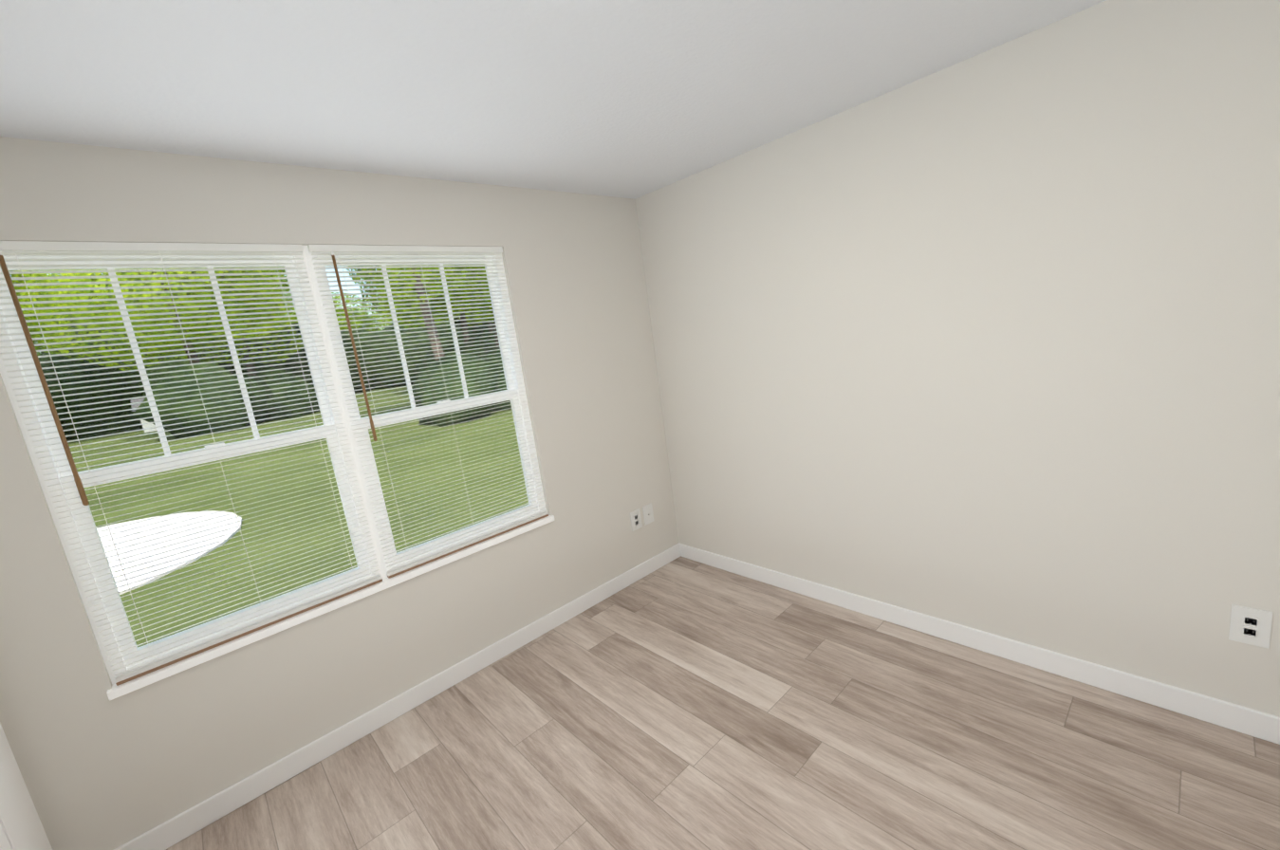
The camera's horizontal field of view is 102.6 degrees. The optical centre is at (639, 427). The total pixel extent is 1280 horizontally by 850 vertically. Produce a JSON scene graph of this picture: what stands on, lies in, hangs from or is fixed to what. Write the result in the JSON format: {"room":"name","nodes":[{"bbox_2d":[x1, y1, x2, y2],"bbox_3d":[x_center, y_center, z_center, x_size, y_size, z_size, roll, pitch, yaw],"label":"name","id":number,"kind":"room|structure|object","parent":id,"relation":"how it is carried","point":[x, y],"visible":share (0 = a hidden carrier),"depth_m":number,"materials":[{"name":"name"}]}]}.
{"room":"empty bedroom","nodes":[
{"label":"empty bedroom","id":0,"kind":"room"},
{"bbox_2d":[0,136,678,849],"bbox_3d":[-1.018,0.066,2.539,3.320,2.440,0.140,-17,14,-41],"label":"wall","id":1,"kind":"structure","parent":0,"point":[99,769],"depth_m":2.15,"materials":[{"name":"paint"}]},
{"bbox_2d":[0,245,554,700],"bbox_3d":[-1.289,-0.009,2.247,1.818,1.513,0.127,-17,14,-41],"label":"window unit","id":2,"kind":"structure","parent":1,"relation":"in","point":[347,424],"depth_m":2.10,"materials":[{"name":"white plastic"}]},
{"bbox_2d":[0,241,548,686],"bbox_3d":[-1.259,-0.021,2.209,1.770,1.475,0.051,-17,14,-41],"label":"window blinds","id":3,"kind":"object","parent":2,"relation":"attached to","point":[91,249],"visible":0.92,"depth_m":1.98,"materials":[{"name":"white plastic"}]},
{"bbox_2d":[113,542,683,849],"bbox_3d":[-0.807,1.211,2.689,3.040,0.098,0.030,-17,14,-41],"label":"baseboard","id":4,"kind":"structure","parent":1,"relation":"attached to","point":[220,805],"depth_m":2.30,"materials":[{"name":"white"}]},
{"bbox_2d":[630,508,642,531],"bbox_3d":[-0.025,0.611,3.384,0.086,0.130,0.009,-17,14,-41],"label":"outlet","id":5,"kind":"object","parent":1,"relation":"attached to","point":[636,518],"depth_m":3.38,"materials":[{"name":"white plastic"}]},
{"bbox_2d":[642,502,654,525],"bbox_3d":[0.060,0.587,3.455,0.086,0.130,0.017,-17,14,-41],"label":"outlet","id":6,"kind":"object","parent":1,"relation":"attached to","point":[648,515],"depth_m":3.45,"materials":[{"name":"white plastic"}]},
{"bbox_2d":[0,0,1106,199],"bbox_3d":[0.104,-0.983,0.358,4.080,0.100,4.770,-17,14,-41],"label":"ceiling","id":7,"kind":"structure","parent":0,"point":[631,99],"depth_m":1.59,"materials":[{"name":"white paint"}]},
{"bbox_2d":[166,556,1279,849],"bbox_3d":[0.714,1.410,1.067,3.320,0.100,4.770,-17,14,-41],"label":"floor","id":8,"kind":"structure","parent":0,"point":[680,702],"depth_m":1.94,"materials":[{"name":"wood"}]},
{"bbox_2d":[635,0,1279,717],"bbox_3d":[1.747,-0.173,1.823,0.140,2.440,4.630,-17,14,-41],"label":"wall","id":9,"kind":"structure","parent":0,"point":[989,340],"depth_m":1.98,"materials":[{"name":"paint"}]},
{"bbox_2d":[679,543,1279,744],"bbox_3d":[1.313,0.949,2.561,0.018,0.098,3.000,-17,14,-41],"label":"baseboard","id":10,"kind":"structure","parent":9,"relation":"attached to","point":[1252,722],"depth_m":2.17,"materials":[{"name":"white wood"}]},
{"bbox_2d":[1228,604,1272,649],"bbox_3d":[2.014,0.656,1.691,0.009,0.130,0.086,-17,14,-41],"label":"outlet","id":11,"kind":"object","parent":9,"relation":"attached to","point":[1251,625],"visible":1,"depth_m":1.69,"materials":[{"name":"white plastic"}]},
{"bbox_3d":[-0.559,0.524,-0.253,0.140,2.440,4.630,-17,14,-41],"label":"wall","id":12,"kind":"structure","parent":0,"visible":0},
{"bbox_2d":[0,723,52,849],"bbox_3d":[-1.658,0.602,1.012,0.159,2.118,1.200,-17,14,-41],"label":"trim","id":13,"kind":"structure","parent":12,"relation":"attached to","point":[21,826],"depth_m":1.53,"materials":[{"name":"white"}]},
{"label":"outside","id":14,"kind":"structure","parent":0,"visible":0},
{"bbox_2d":[66,384,528,647],"bbox_3d":[-50.591,-6.511,83.698,280.000,0.500,186.864,-17,14,-41],"label":"lawn","id":15,"kind":"structure","parent":14,"point":[209,491],"depth_m":8.65,"materials":[{"name":"green plant"}]},
{"bbox_2d":[129,397,165,432],"bbox_3d":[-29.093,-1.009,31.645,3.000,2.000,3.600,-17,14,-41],"label":"house","id":16,"kind":"structure","parent":15,"relation":"on","point":[151,425],"depth_m":30.03,"materials":[{"name":"white"}]},
{"bbox_2d":[96,510,241,594],"bbox_3d":[-7.330,1.812,6.276,4.000,0.080,4.600,-17,14,-41],"label":"path","id":17,"kind":"structure","parent":15,"relation":"on","point":[161,545],"depth_m":6.85,"materials":[{"name":"beige concrete"}]},
{"bbox_2d":[8,264,511,440],"bbox_3d":[-12.196,-13.367,46.780,123.508,20.775,59.845,-17,14,-41],"label":"trees","id":18,"kind":"object","parent":15,"relation":"on","point":[120,402],"depth_m":25.43,"materials":[{"name":"green plant"}]}
]}

